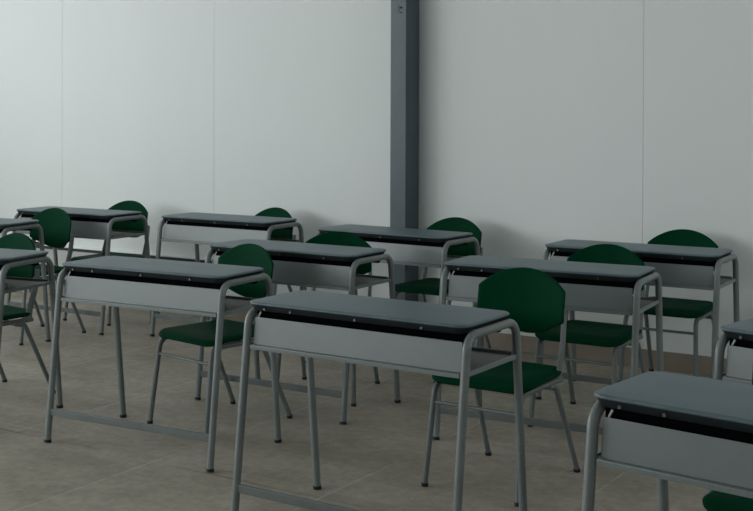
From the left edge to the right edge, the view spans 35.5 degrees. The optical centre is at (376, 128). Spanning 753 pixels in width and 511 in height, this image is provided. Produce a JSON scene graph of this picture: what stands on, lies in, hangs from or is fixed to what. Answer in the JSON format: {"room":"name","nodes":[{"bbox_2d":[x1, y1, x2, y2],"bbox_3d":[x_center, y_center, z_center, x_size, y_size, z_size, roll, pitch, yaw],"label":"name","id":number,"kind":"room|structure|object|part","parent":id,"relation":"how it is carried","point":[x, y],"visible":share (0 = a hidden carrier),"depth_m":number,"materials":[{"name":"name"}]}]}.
{"room":"classroom","nodes":[
{"label":"classroom","id":0,"kind":"room"},
{"bbox_2d":[0,292,710,510],"bbox_3d":[-1.971,1.338,3.339,10.400,0.100,9.000,1,1,32],"label":"floor","id":1,"kind":"structure","parent":0,"point":[374,461],"depth_m":4.81,"materials":[{"name":"tile"}]},
{"bbox_2d":[0,218,50,341],"bbox_3d":[-2.389,0.890,6.856,0.846,0.726,0.492,0,1,23],"label":"school desk","id":2,"kind":"object","parent":1,"relation":"on","point":[6,224],"visible":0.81,"depth_m":6.83,"materials":[{"name":"silver metal"}]},
{"bbox_3d":[-2.393,0.577,6.845,0.780,0.042,0.252,0,1,23],"label":"support rail","id":3,"kind":"part","parent":2,"relation":"part of","materials":[{"name":"black metal"}]},
{"bbox_2d":[0,233,55,392],"bbox_3d":[-1.839,0.887,5.557,0.405,0.762,0.498,1,1,37],"label":"chair","id":4,"kind":"object","parent":1,"relation":"on","point":[21,241],"visible":0.67,"depth_m":5.59,"materials":[{"name":"paint"}]},
{"bbox_3d":[-1.900,1.076,5.777,0.024,0.356,0.212,1,1,31],"label":"leg","id":5,"kind":"part","parent":4,"relation":"part of","materials":[{"name":"paint"}]},
{"bbox_3d":[-1.856,0.875,5.534,0.405,0.038,0.364,1,1,37],"label":"seat","id":6,"kind":"part","parent":4,"relation":"part of","materials":[{"name":"green plastic"}]},
{"bbox_3d":[-1.731,1.073,5.403,0.038,0.366,0.375,1,1,37],"label":"frame","id":7,"kind":"part","parent":4,"relation":"part of","materials":[{"name":"paint"}]},
{"bbox_3d":[-1.741,0.630,5.684,0.364,0.250,0.072,1,1,37],"label":"backrest","id":8,"kind":"part","parent":4,"relation":"part of","materials":[{"name":"green plastic"}]},
{"bbox_3d":[-1.613,1.079,5.564,0.024,0.356,0.212,1,1,42],"label":"leg","id":9,"kind":"part","parent":4,"relation":"part of","materials":[{"name":"paint"}]},
{"bbox_3d":[-1.621,0.785,5.558,0.020,0.245,0.090,1,1,31],"label":"post","id":10,"kind":"part","parent":4,"relation":"part of","materials":[{"name":"metal"}]},
{"bbox_2d":[0,248,62,407],"bbox_3d":[-1.901,0.909,5.287,0.846,0.726,0.492,0,1,22],"label":"school desk","id":11,"kind":"object","parent":1,"relation":"on","point":[9,258],"visible":0.98,"depth_m":5.21,"materials":[{"name":"silver metal"}]},
{"bbox_3d":[-1.904,0.596,5.276,0.780,0.042,0.252,0,1,22],"label":"support rail","id":12,"kind":"part","parent":11,"relation":"part of","materials":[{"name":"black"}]},
{"bbox_2d":[6,279,45,288],"bbox_3d":[-1.899,0.688,5.291,0.804,0.003,0.325,0,1,22],"label":"shelf","id":13,"kind":"object","parent":11,"relation":"attached to","point":[12,283],"depth_m":5.23,"materials":[{"name":"grey metal"}]},
{"bbox_3d":[-1.522,0.692,5.136,0.008,0.014,0.320,0,1,22],"label":"shelf rail","id":14,"kind":"part","parent":11,"relation":"part of","materials":[{"name":"grey metal"}]},
{"bbox_2d":[16,208,85,345],"bbox_3d":[-2.073,0.870,7.096,0.405,0.762,0.498,1,1,34],"label":"chair","id":15,"kind":"object","parent":1,"relation":"on","point":[55,223],"visible":0.58,"depth_m":7.19,"materials":[{"name":"paint"}]},
{"bbox_3d":[-2.143,1.058,7.313,0.024,0.356,0.212,1,1,29],"label":"leg","id":16,"kind":"part","parent":15,"relation":"part of","materials":[{"name":"paint"}]},
{"bbox_3d":[-1.958,1.055,6.947,0.038,0.366,0.375,1,1,34],"label":"frame","id":17,"kind":"part","parent":15,"relation":"part of","materials":[{"name":"paint"}]},
{"bbox_3d":[-2.089,0.857,7.072,0.405,0.038,0.364,1,1,34],"label":"seat","id":18,"kind":"part","parent":15,"relation":"part of","materials":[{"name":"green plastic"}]},
{"bbox_3d":[-1.981,0.612,7.227,0.364,0.250,0.072,1,1,34],"label":"backrest","id":19,"kind":"part","parent":15,"relation":"part of","materials":[{"name":"green plastic"}]},
{"bbox_3d":[-1.856,0.767,7.106,0.020,0.245,0.090,1,1,28],"label":"post","id":20,"kind":"part","parent":15,"relation":"part of","materials":[{"name":"metal"}]},
{"bbox_3d":[-1.848,1.062,7.113,0.024,0.356,0.212,1,1,39],"label":"leg","id":21,"kind":"part","parent":15,"relation":"part of","materials":[{"name":"paint"}]},
{"bbox_2d":[4,206,151,334],"bbox_3d":[-1.898,0.884,7.524,0.844,0.726,0.492,1,1,30],"label":"school desk","id":22,"kind":"object","parent":1,"relation":"on","point":[87,223],"visible":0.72,"depth_m":7.32,"materials":[{"name":"silver metal"}]},
{"bbox_3d":[-2.249,0.882,7.729,0.027,0.693,0.487,1,1,30],"label":"frame","id":23,"kind":"part","parent":22,"relation":"part of","materials":[{"name":"grey paint"}]},
{"bbox_3d":[-1.974,0.618,7.390,0.775,0.088,0.013,1,1,30],"label":"panel","id":24,"kind":"part","parent":22,"relation":"part of","materials":[{"name":"grey paint"}]},
{"bbox_3d":[-1.901,0.572,7.513,0.780,0.042,0.252,1,1,30],"label":"support rail","id":25,"kind":"part","parent":22,"relation":"part of","materials":[{"name":"black metal"}]},
{"bbox_2d":[24,231,139,237],"bbox_3d":[-1.894,0.663,7.526,0.804,0.003,0.325,1,1,30],"label":"shelf","id":26,"kind":"object","parent":22,"relation":"attached to","point":[77,234],"depth_m":7.29,"materials":[{"name":"grey metal"}]},
{"bbox_3d":[-1.547,0.889,7.318,0.027,0.693,0.487,1,1,30],"label":"frame","id":27,"kind":"part","parent":22,"relation":"part of","materials":[{"name":"grey paint"}]},
{"bbox_3d":[-1.545,0.668,7.318,0.008,0.014,0.320,1,1,30],"label":"shelf rail","id":28,"kind":"part","parent":22,"relation":"part of","materials":[{"name":"grey metal"}]},
{"bbox_2d":[63,200,159,325],"bbox_3d":[-1.736,0.864,7.734,0.405,0.762,0.498,1,1,30],"label":"chair","id":29,"kind":"object","parent":1,"relation":"on","point":[129,205],"visible":0.32,"depth_m":7.83,"materials":[{"name":"paint"}]},
{"bbox_3d":[-1.923,1.046,7.772,0.038,0.366,0.375,1,1,30],"label":"frame","id":30,"kind":"part","parent":29,"relation":"part of","materials":[{"name":"paint"}]},
{"bbox_3d":[-1.821,0.758,7.932,0.020,0.245,0.090,1,1,36],"label":"post","id":31,"kind":"part","parent":29,"relation":"part of","materials":[{"name":"metal"}]},
{"bbox_3d":[-1.750,0.852,7.708,0.405,0.038,0.364,1,1,30],"label":"seat","id":32,"kind":"part","parent":29,"relation":"part of","materials":[{"name":"green plastic"}]},
{"bbox_3d":[-1.609,1.049,7.595,0.038,0.366,0.375,1,1,30],"label":"frame","id":33,"kind":"part","parent":29,"relation":"part of","materials":[{"name":"paint"}]},
{"bbox_3d":[-1.655,0.607,7.872,0.364,0.250,0.072,1,1,30],"label":"backrest","id":34,"kind":"part","parent":29,"relation":"part of","materials":[{"name":"green plastic"}]},
{"bbox_3d":[-1.520,0.761,7.762,0.020,0.245,0.090,0,1,23],"label":"post","id":35,"kind":"part","parent":29,"relation":"part of","materials":[{"name":"metal"}]},
{"bbox_2d":[44,256,281,472],"bbox_3d":[-0.868,0.918,4.789,0.844,0.726,0.492,1,1,29],"label":"school desk","id":36,"kind":"object","parent":1,"relation":"on","point":[172,286],"visible":0.98,"depth_m":4.68,"materials":[{"name":"grey paint"}]},
{"bbox_3d":[-1.225,0.916,4.984,0.027,0.693,0.487,1,1,29],"label":"frame","id":37,"kind":"part","parent":36,"relation":"part of","materials":[{"name":"grey paint"}]},
{"bbox_3d":[-0.939,0.652,4.653,0.775,0.088,0.013,1,1,29],"label":"panel","id":38,"kind":"part","parent":36,"relation":"part of","materials":[{"name":"grey paint"}]},
{"bbox_2d":[62,297,251,312],"bbox_3d":[-0.864,0.697,4.792,0.804,0.003,0.325,1,1,29],"label":"shelf","id":39,"kind":"object","parent":36,"relation":"attached to","point":[233,304],"depth_m":4.63,"materials":[{"name":"grey metal"}]},
{"bbox_3d":[-0.871,0.605,4.778,0.780,0.042,0.252,1,1,29],"label":"support rail","id":40,"kind":"part","parent":36,"relation":"part of","materials":[{"name":"black metal"}]},
{"bbox_3d":[-0.508,0.702,4.595,0.008,0.014,0.320,1,1,29],"label":"shelf rail","id":41,"kind":"part","parent":36,"relation":"part of","materials":[{"name":"grey metal"}]},
{"bbox_3d":[-0.510,0.923,4.595,0.027,0.693,0.487,1,1,29],"label":"frame","id":42,"kind":"part","parent":36,"relation":"part of","materials":[{"name":"grey paint"}]},
{"bbox_2d":[147,243,292,433],"bbox_3d":[-0.679,0.896,5.133,0.405,0.762,0.498,1,1,42],"label":"chair","id":43,"kind":"object","parent":1,"relation":"on","point":[201,333],"visible":0.65,"depth_m":5.13,"materials":[{"name":"paint"}]},
{"bbox_3d":[-0.853,1.078,5.211,0.038,0.366,0.375,1,1,42],"label":"frame","id":44,"kind":"part","parent":43,"relation":"part of","materials":[{"name":"paint"}]},
{"bbox_3d":[-0.698,0.884,5.111,0.405,0.038,0.364,1,1,42],"label":"seat","id":45,"kind":"part","parent":43,"relation":"part of","materials":[{"name":"green plastic"}]},
{"bbox_3d":[-0.719,1.085,5.358,0.024,0.356,0.212,1,1,37],"label":"leg","id":46,"kind":"part","parent":43,"relation":"part of","materials":[{"name":"paint"}]},
{"bbox_3d":[-0.586,1.082,4.969,0.038,0.366,0.375,1,1,42],"label":"frame","id":47,"kind":"part","parent":43,"relation":"part of","materials":[{"name":"paint"}]},
{"bbox_3d":[-0.569,0.639,5.250,0.364,0.250,0.072,1,1,42],"label":"backrest","id":48,"kind":"part","parent":43,"relation":"part of","materials":[{"name":"green plastic"}]},
{"bbox_3d":[-0.462,0.794,5.113,0.020,0.245,0.090,1,1,36],"label":"post","id":49,"kind":"part","parent":43,"relation":"part of","materials":[{"name":"metal"}]},
{"bbox_3d":[-0.454,1.089,5.118,0.212,0.356,0.024,0,1,-42],"label":"leg","id":50,"kind":"part","parent":43,"relation":"part of","materials":[{"name":"paint"}]},
{"bbox_2d":[150,212,306,350],"bbox_3d":[-0.883,0.893,7.072,0.844,0.726,0.492,1,1,31],"label":"school desk","id":51,"kind":"object","parent":1,"relation":"on","point":[196,228],"visible":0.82,"depth_m":6.98,"materials":[{"name":"silver metal"}]},
{"bbox_3d":[-1.230,0.891,7.285,0.027,0.693,0.487,1,1,31],"label":"frame","id":52,"kind":"part","parent":51,"relation":"part of","materials":[{"name":"grey paint"}]},
{"bbox_3d":[-0.961,0.627,6.940,0.775,0.088,0.013,1,1,31],"label":"panel","id":53,"kind":"part","parent":51,"relation":"part of","materials":[{"name":"grey paint"}]},
{"bbox_3d":[-0.886,0.580,7.061,0.780,0.042,0.252,1,1,31],"label":"support rail","id":54,"kind":"part","parent":51,"relation":"part of","materials":[{"name":"black metal"}]},
{"bbox_3d":[-0.535,0.898,6.860,0.027,0.693,0.487,1,1,31],"label":"frame","id":55,"kind":"part","parent":51,"relation":"part of","materials":[{"name":"grey paint"}]},
{"bbox_2d":[206,207,295,319],"bbox_3d":[-0.738,0.873,7.206,0.405,0.762,0.498,1,1,40],"label":"chair","id":56,"kind":"object","parent":1,"relation":"on","point":[275,211],"visible":0.21,"depth_m":7.29,"materials":[{"name":"paint"}]},
{"bbox_3d":[-0.633,0.616,7.327,0.364,0.250,0.072,1,1,40],"label":"backrest","id":57,"kind":"part","parent":56,"relation":"part of","materials":[{"name":"green plastic"}]},
{"bbox_2d":[194,239,400,424],"bbox_3d":[-0.368,0.912,5.490,0.844,0.726,0.492,1,1,32],"label":"school desk","id":58,"kind":"object","parent":1,"relation":"on","point":[325,266],"visible":0.78,"depth_m":5.31,"materials":[{"name":"silver metal"}]},
{"bbox_3d":[-0.715,0.910,5.704,0.027,0.693,0.487,1,1,32],"label":"frame","id":59,"kind":"part","parent":58,"relation":"part of","materials":[{"name":"grey paint"}]},
{"bbox_3d":[-0.447,0.646,5.358,0.775,0.088,0.013,1,1,32],"label":"panel","id":60,"kind":"part","parent":58,"relation":"part of","materials":[{"name":"grey paint"}]},
{"bbox_3d":[-0.372,0.600,5.479,0.780,0.042,0.252,1,1,32],"label":"support rail","id":61,"kind":"part","parent":58,"relation":"part of","materials":[{"name":"black metal"}]},
{"bbox_2d":[277,276,384,286],"bbox_3d":[-0.364,0.691,5.492,0.804,0.003,0.325,1,1,32],"label":"shelf","id":62,"kind":"object","parent":58,"relation":"attached to","point":[361,281],"depth_m":5.28,"materials":[{"name":"grey metal"}]},
{"bbox_3d":[-0.022,0.917,5.276,0.027,0.693,0.487,1,1,32],"label":"frame","id":63,"kind":"part","parent":58,"relation":"part of","materials":[{"name":"grey paint"}]},
{"bbox_3d":[-0.020,0.696,5.276,0.008,0.014,0.320,1,1,32],"label":"shelf rail","id":64,"kind":"part","parent":58,"relation":"part of","materials":[{"name":"grey metal"}]},
{"bbox_2d":[277,231,379,406],"bbox_3d":[-0.232,0.892,5.670,0.405,0.762,0.498,0,1,13],"label":"chair","id":65,"kind":"object","parent":1,"relation":"on","point":[340,238],"visible":0.28,"depth_m":5.81,"materials":[{"name":"paint"}]},
{"bbox_3d":[-0.422,1.075,5.654,0.038,0.366,0.375,0,1,13],"label":"frame","id":66,"kind":"part","parent":65,"relation":"part of","materials":[{"name":"paint"}]},
{"bbox_3d":[-0.375,1.081,5.848,0.024,0.356,0.212,0,1,8],"label":"leg","id":67,"kind":"part","parent":65,"relation":"part of","materials":[{"name":"paint"}]},
{"bbox_3d":[-0.194,0.634,5.825,0.364,0.250,0.072,0,1,13],"label":"backrest","id":68,"kind":"part","parent":65,"relation":"part of","materials":[{"name":"green plastic"}]},
{"bbox_3d":[-0.071,1.077,5.572,0.038,0.366,0.375,0,1,13],"label":"frame","id":69,"kind":"part","parent":65,"relation":"part of","materials":[{"name":"paint"}]},
{"bbox_3d":[-0.034,0.789,5.757,0.020,0.245,0.090,0,1,7],"label":"post","id":70,"kind":"part","parent":65,"relation":"part of","materials":[{"name":"metal"}]},
{"bbox_3d":[-0.027,1.083,5.767,0.024,0.356,0.212,0,1,19],"label":"leg","id":71,"kind":"part","parent":65,"relation":"part of","materials":[{"name":"paint"}]},
{"bbox_2d":[231,290,527,510],"bbox_3d":[0.006,0.932,3.784,0.844,0.726,0.492,1,1,33],"label":"school desk","id":72,"kind":"object","parent":1,"relation":"on","point":[403,335],"visible":1,"depth_m":3.69,"materials":[{"name":"silver metal"}]},
{"bbox_3d":[-0.336,0.930,4.006,0.027,0.693,0.487,1,1,33],"label":"frame","id":73,"kind":"part","parent":72,"relation":"part of","materials":[{"name":"grey paint"}]},
{"bbox_3d":[-0.076,0.666,3.654,0.775,0.088,0.013,1,1,33],"label":"panel","id":74,"kind":"part","parent":72,"relation":"part of","materials":[{"name":"grey paint"}]},
{"bbox_3d":[0.002,0.620,3.773,0.780,0.042,0.252,1,1,33],"label":"support rail","id":75,"kind":"part","parent":72,"relation":"part of","materials":[{"name":"black metal"}]},
{"bbox_2d":[251,343,510,372],"bbox_3d":[0.010,0.711,3.787,0.804,0.003,0.325,1,1,33],"label":"shelf","id":76,"kind":"object","parent":72,"relation":"attached to","point":[482,359],"depth_m":3.63,"materials":[{"name":"grey metal"}]},
{"bbox_3d":[0.347,0.938,3.562,0.027,0.693,0.487,1,1,33],"label":"frame","id":77,"kind":"part","parent":72,"relation":"part of","materials":[{"name":"grey paint"}]},
{"bbox_3d":[0.349,0.717,3.562,0.008,0.014,0.320,1,1,33],"label":"shelf rail","id":78,"kind":"part","parent":72,"relation":"part of","materials":[{"name":"grey metal"}]},
{"bbox_2d":[305,224,483,382],"bbox_3d":[0.098,0.905,6.280,0.844,0.726,0.492,1,1,35],"label":"school desk","id":79,"kind":"object","parent":1,"relation":"on","point":[406,246],"visible":0.56,"depth_m":6.08,"materials":[{"name":"silver metal"}]},
{"bbox_3d":[-0.235,0.903,6.513,0.027,0.693,0.487,1,1,35],"label":"frame","id":80,"kind":"part","parent":79,"relation":"part of","materials":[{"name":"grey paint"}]},
{"bbox_3d":[0.012,0.639,6.153,0.775,0.088,0.013,1,1,35],"label":"panel","id":81,"kind":"part","parent":79,"relation":"part of","materials":[{"name":"grey paint"}]},
{"bbox_3d":[0.095,0.593,6.269,0.780,0.042,0.252,1,1,35],"label":"support rail","id":82,"kind":"part","parent":79,"relation":"part of","materials":[{"name":"black metal"}]},
{"bbox_2d":[400,257,457,264],"bbox_3d":[0.102,0.684,6.282,0.804,0.003,0.325,1,1,35],"label":"shelf","id":83,"kind":"object","parent":79,"relation":"attached to","point":[403,260],"depth_m":6.00,"materials":[{"name":"grey metal"}]},
{"bbox_3d":[0.432,0.911,6.046,0.027,0.693,0.487,1,1,35],"label":"frame","id":84,"kind":"part","parent":79,"relation":"part of","materials":[{"name":"grey paint"}]},
{"bbox_2d":[390,0,418,301],"bbox_3d":[0.166,-0.343,6.950,0.107,3.199,0.159,1,1,32],"label":"steel column","id":85,"kind":"structure","parent":1,"relation":"on","point":[404,120],"depth_m":6.90,"materials":[{"name":"metal"}]},
{"bbox_2d":[395,217,491,348],"bbox_3d":[0.353,0.885,6.531,0.405,0.762,0.498,1,1,34],"label":"chair","id":86,"kind":"object","parent":1,"relation":"on","point":[429,286],"visible":0.49,"depth_m":6.60,"materials":[{"name":"paint"}]},
{"bbox_3d":[0.337,0.872,6.507,0.405,0.038,0.364,1,1,34],"label":"seat","id":87,"kind":"part","parent":86,"relation":"part of","materials":[{"name":"green plastic"}]},
{"bbox_3d":[0.285,0.779,6.736,0.020,0.245,0.090,1,1,40],"label":"post","id":88,"kind":"part","parent":86,"relation":"part of","materials":[{"name":"metal"}]},
{"bbox_3d":[0.446,0.628,6.661,0.364,0.250,0.072,1,1,34],"label":"backrest","id":89,"kind":"part","parent":86,"relation":"part of","materials":[{"name":"green plastic"}]},
{"bbox_3d":[0.578,1.077,6.547,0.024,0.356,0.212,1,1,40],"label":"leg","id":90,"kind":"part","parent":86,"relation":"part of","materials":[{"name":"paint"}]},
{"bbox_2d":[421,267,579,506],"bbox_3d":[0.464,0.909,4.324,0.405,0.762,0.498,1,1,34],"label":"chair","id":91,"kind":"object","parent":1,"relation":"on","point":[532,298],"visible":0.7,"depth_m":4.37,"materials":[{"name":"paint"}]},
{"bbox_3d":[0.281,1.092,4.378,0.038,0.366,0.375,1,1,34],"label":"frame","id":92,"kind":"part","parent":91,"relation":"part of","materials":[{"name":"paint"}]},
{"bbox_3d":[0.396,0.804,4.529,0.020,0.245,0.090,1,1,40],"label":"post","id":93,"kind":"part","parent":91,"relation":"part of","materials":[{"name":"metal"}]},
{"bbox_3d":[0.394,1.098,4.542,0.024,0.356,0.212,1,1,29],"label":"leg","id":94,"kind":"part","parent":91,"relation":"part of","materials":[{"name":"paint"}]},
{"bbox_3d":[0.448,0.897,4.300,0.405,0.038,0.364,1,1,34],"label":"seat","id":95,"kind":"part","parent":91,"relation":"part of","materials":[{"name":"green plastic"}]},
{"bbox_3d":[0.556,0.652,4.455,0.364,0.250,0.072,1,1,34],"label":"backrest","id":96,"kind":"part","parent":91,"relation":"part of","materials":[{"name":"green plastic"}]},
{"bbox_3d":[0.578,1.095,4.175,0.038,0.366,0.375,1,1,34],"label":"frame","id":97,"kind":"part","parent":91,"relation":"part of","materials":[{"name":"paint"}]},
{"bbox_3d":[0.681,0.807,4.333,0.020,0.245,0.090,1,1,28],"label":"post","id":98,"kind":"part","parent":91,"relation":"part of","materials":[{"name":"metal"}]},
{"bbox_3d":[0.689,1.101,4.340,0.024,0.356,0.212,1,1,40],"label":"leg","id":99,"kind":"part","parent":91,"relation":"part of","materials":[{"name":"paint"}]},
{"bbox_2d":[433,255,663,439],"bbox_3d":[0.714,0.923,4.858,0.844,0.726,0.492,1,1,28],"label":"school desk","id":100,"kind":"object","parent":1,"relation":"on","point":[588,287],"visible":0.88,"depth_m":4.70,"materials":[{"name":"silver metal"}]},
{"bbox_3d":[0.354,0.921,5.048,0.027,0.693,0.487,1,1,28],"label":"frame","id":101,"kind":"part","parent":100,"relation":"part of","materials":[{"name":"grey paint"}]},
{"bbox_3d":[0.644,0.657,4.721,0.775,0.088,0.013,1,1,28],"label":"panel","id":102,"kind":"part","parent":100,"relation":"part of","materials":[{"name":"grey paint"}]},
{"bbox_3d":[0.711,0.611,4.847,0.780,0.042,0.252,1,1,28],"label":"support rail","id":103,"kind":"part","parent":100,"relation":"part of","materials":[{"name":"black metal"}]},
{"bbox_2d":[446,296,655,311],"bbox_3d":[0.717,0.702,4.861,0.804,0.003,0.325,1,1,28],"label":"shelf","id":104,"kind":"object","parent":100,"relation":"attached to","point":[646,303],"depth_m":4.63,"materials":[{"name":"grey metal"}]},
{"bbox_3d":[1.074,0.928,4.668,0.027,0.693,0.487,1,1,28],"label":"frame","id":105,"kind":"part","parent":100,"relation":"part of","materials":[{"name":"grey paint"}]},
{"bbox_3d":[1.076,0.707,4.668,0.008,0.014,0.320,1,1,28],"label":"shelf rail","id":106,"kind":"part","parent":100,"relation":"part of","materials":[{"name":"grey metal"}]},
{"bbox_2d":[527,244,645,426],"bbox_3d":[0.948,0.902,5.158,0.405,0.762,0.498,1,1,32],"label":"chair","id":107,"kind":"object","parent":1,"relation":"on","point":[618,336],"visible":0.51,"depth_m":5.15,"materials":[{"name":"paint"}]},
{"bbox_3d":[0.763,1.084,5.205,0.038,0.366,0.375,1,1,32],"label":"frame","id":108,"kind":"part","parent":107,"relation":"part of","materials":[{"name":"paint"}]},
{"bbox_3d":[0.870,1.091,5.372,0.024,0.356,0.212,1,1,27],"label":"leg","id":109,"kind":"part","parent":107,"relation":"part of","materials":[{"name":"paint"}]},
{"bbox_3d":[0.933,0.890,5.133,0.405,0.038,0.364,1,1,32],"label":"seat","id":110,"kind":"part","parent":107,"relation":"part of","materials":[{"name":"green plastic"}]},
{"bbox_3d":[1.035,0.645,5.292,0.364,0.250,0.072,1,1,32],"label":"backrest","id":111,"kind":"part","parent":107,"relation":"part of","materials":[{"name":"green plastic"}]},
{"bbox_3d":[1.068,1.088,5.013,0.038,0.366,0.375,1,1,32],"label":"frame","id":112,"kind":"part","parent":107,"relation":"part of","materials":[{"name":"paint"}]},
{"bbox_3d":[1.173,1.094,5.183,0.024,0.356,0.212,1,1,37],"label":"leg","id":113,"kind":"part","parent":107,"relation":"part of","materials":[{"name":"paint"}]},
{"bbox_3d":[1.165,0.800,5.176,0.020,0.245,0.090,1,1,26],"label":"post","id":114,"kind":"part","parent":107,"relation":"part of","materials":[{"name":"metal"}]},
{"bbox_2d":[535,239,739,398],"bbox_3d":[1.231,0.918,5.534,0.844,0.726,0.492,1,1,31],"label":"school desk","id":115,"kind":"object","parent":1,"relation":"on","point":[689,267],"visible":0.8,"depth_m":5.34,"materials":[{"name":"silver metal"}]},
{"bbox_3d":[0.881,0.916,5.742,0.027,0.693,0.487,1,1,31],"label":"frame","id":116,"kind":"part","parent":115,"relation":"part of","materials":[{"name":"grey paint"}]},
{"bbox_3d":[1.155,0.651,5.401,0.775,0.088,0.013,1,1,31],"label":"panel","id":117,"kind":"part","parent":115,"relation":"part of","materials":[{"name":"grey paint"}]},
{"bbox_3d":[1.228,0.605,5.524,0.780,0.042,0.252,1,1,31],"label":"support rail","id":118,"kind":"part","parent":115,"relation":"part of","materials":[{"name":"black metal"}]},
{"bbox_2d":[654,277,731,286],"bbox_3d":[1.235,0.697,5.537,0.804,0.003,0.325,1,1,31],"label":"shelf","id":119,"kind":"object","parent":115,"relation":"attached to","point":[724,281],"depth_m":5.27,"materials":[{"name":"grey metal"}]},
{"bbox_3d":[1.581,0.923,5.327,0.027,0.693,0.487,1,1,31],"label":"frame","id":120,"kind":"part","parent":115,"relation":"part of","materials":[{"name":"grey paint"}]},
{"bbox_3d":[1.584,0.702,5.327,0.008,0.014,0.320,1,1,31],"label":"shelf rail","id":121,"kind":"part","parent":115,"relation":"part of","materials":[{"name":"grey metal"}]},
{"bbox_2d":[582,371,752,510],"bbox_3d":[0.892,0.950,2.468,0.844,0.726,0.492,1,1,40],"label":"school desk","id":122,"kind":"object","parent":1,"relation":"on","point":[696,431],"visible":1,"depth_m":2.52,"materials":[{"name":"silver metal"}]},
{"bbox_3d":[0.578,0.948,2.727,0.027,0.693,0.487,1,1,40],"label":"frame","id":123,"kind":"part","parent":122,"relation":"part of","materials":[{"name":"grey paint"}]},
{"bbox_2d":[597,454,752,489],"bbox_3d":[0.896,0.729,2.470,0.804,0.003,0.325,1,1,40],"label":"shelf","id":124,"kind":"object","parent":122,"relation":"attached to","point":[650,468],"depth_m":2.47,"materials":[{"name":"grey metal"}]},
{"bbox_3d":[0.796,0.683,2.348,0.775,0.088,0.013,1,1,40],"label":"panel","id":125,"kind":"part","parent":122,"relation":"part of","materials":[{"name":"grey paint"}]},
{"bbox_3d":[0.887,0.637,2.458,0.780,0.042,0.252,1,1,40],"label":"support rail","id":126,"kind":"part","parent":122,"relation":"part of","materials":[{"name":"black metal"}]},
{"bbox_2d":[618,229,724,379],"bbox_3d":[1.477,0.896,5.864,0.405,0.762,0.498,1,1,32],"label":"chair","id":127,"kind":"object","parent":1,"relation":"on","point":[699,310],"visible":0.48,"depth_m":5.87,"materials":[{"name":"paint"}]},
{"bbox_3d":[1.292,1.079,5.910,0.038,0.366,0.375,1,1,32],"label":"frame","id":128,"kind":"part","parent":127,"relation":"part of","materials":[{"name":"paint"}]},
{"bbox_3d":[1.401,0.791,6.066,0.020,0.245,0.090,1,1,38],"label":"post","id":129,"kind":"part","parent":127,"relation":"part of","materials":[{"name":"metal"}]},
{"bbox_3d":[1.399,1.085,6.079,0.024,0.356,0.212,1,1,27],"label":"leg","id":130,"kind":"part","parent":127,"relation":"part of","materials":[{"name":"paint"}]},
{"bbox_3d":[1.462,0.884,5.839,0.405,0.038,0.364,1,1,32],"label":"seat","id":131,"kind":"part","parent":127,"relation":"part of","materials":[{"name":"green plastic"}]},
{"bbox_3d":[1.564,0.639,5.998,0.364,0.250,0.072,1,1,32],"label":"backrest","id":132,"kind":"part","parent":127,"relation":"part of","materials":[{"name":"green plastic"}]},
{"bbox_3d":[1.597,1.082,5.719,0.038,0.366,0.375,1,1,32],"label":"frame","id":133,"kind":"part","parent":127,"relation":"part of","materials":[{"name":"paint"}]},
{"bbox_2d":[702,373,752,510],"bbox_3d":[1.062,0.927,2.911,0.405,0.762,0.498,1,1,37],"label":"chair","id":134,"kind":"object","parent":1,"relation":"on","point":[714,500],"visible":0.38,"depth_m":2.86,"materials":[{"name":"paint"}]},
{"bbox_3d":[1.045,0.915,2.888,0.405,0.038,0.364,1,1,37],"label":"seat","id":135,"kind":"part","parent":134,"relation":"part of","materials":[{"name":"green plastic"}]},
{"bbox_2d":[705,318,752,510],"bbox_3d":[1.397,0.943,3.252,0.492,0.726,0.844,0,1,-45],"label":"school desk","id":136,"kind":"object","parent":1,"relation":"on","point":[739,335],"visible":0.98,"depth_m":3.40,"materials":[{"name":"silver metal"}]},
{"bbox_3d":[1.109,0.941,3.540,0.487,0.693,0.027,0,1,-45],"label":"frame","id":137,"kind":"part","parent":136,"relation":"part of","materials":[{"name":"grey paint"}]},
{"bbox_3d":[1.290,0.677,3.142,0.013,0.088,0.775,0,1,-45],"label":"panel","id":138,"kind":"part","parent":136,"relation":"part of","materials":[{"name":"grey paint"}]},
{"bbox_3d":[1.392,0.631,3.242,0.252,0.042,0.780,0,1,-45],"label":"support rail","id":139,"kind":"part","parent":136,"relation":"part of","materials":[{"name":"black metal"}]},
{"bbox_2d":[0,0,752,357],"bbox_3d":[0.370,-0.343,7.001,10.400,3.200,0.124,1,1,32],"label":"wall","id":140,"kind":"structure","parent":0,"point":[542,122],"depth_m":7.12,"materials":[{"name":"white paint"}]},
{"bbox_2d":[35,246,211,262],"bbox_3d":[-2.486,0.878,8.758,3.315,0.022,0.018,1,1,32],"label":"trim","id":141,"kind":"structure","parent":140,"relation":"attached to","point":[45,247],"depth_m":8.16,"materials":[{"name":"grey"}]},
{"bbox_2d":[44,244,211,260],"bbox_3d":[-2.490,0.860,8.752,3.315,0.014,0.035,1,1,32],"label":"trim","id":142,"kind":"structure","parent":140,"relation":"attached to","point":[74,247],"depth_m":8.24,"materials":[{"name":"white"}]},
{"bbox_2d":[21,283,726,374],"bbox_3d":[0.330,1.210,6.962,10.000,0.095,0.018,1,1,32],"label":"baseboard","id":143,"kind":"structure","parent":140,"relation":"attached to","point":[672,361],"depth_m":6.40,"materials":[{"name":"beige tile"}]}
]}

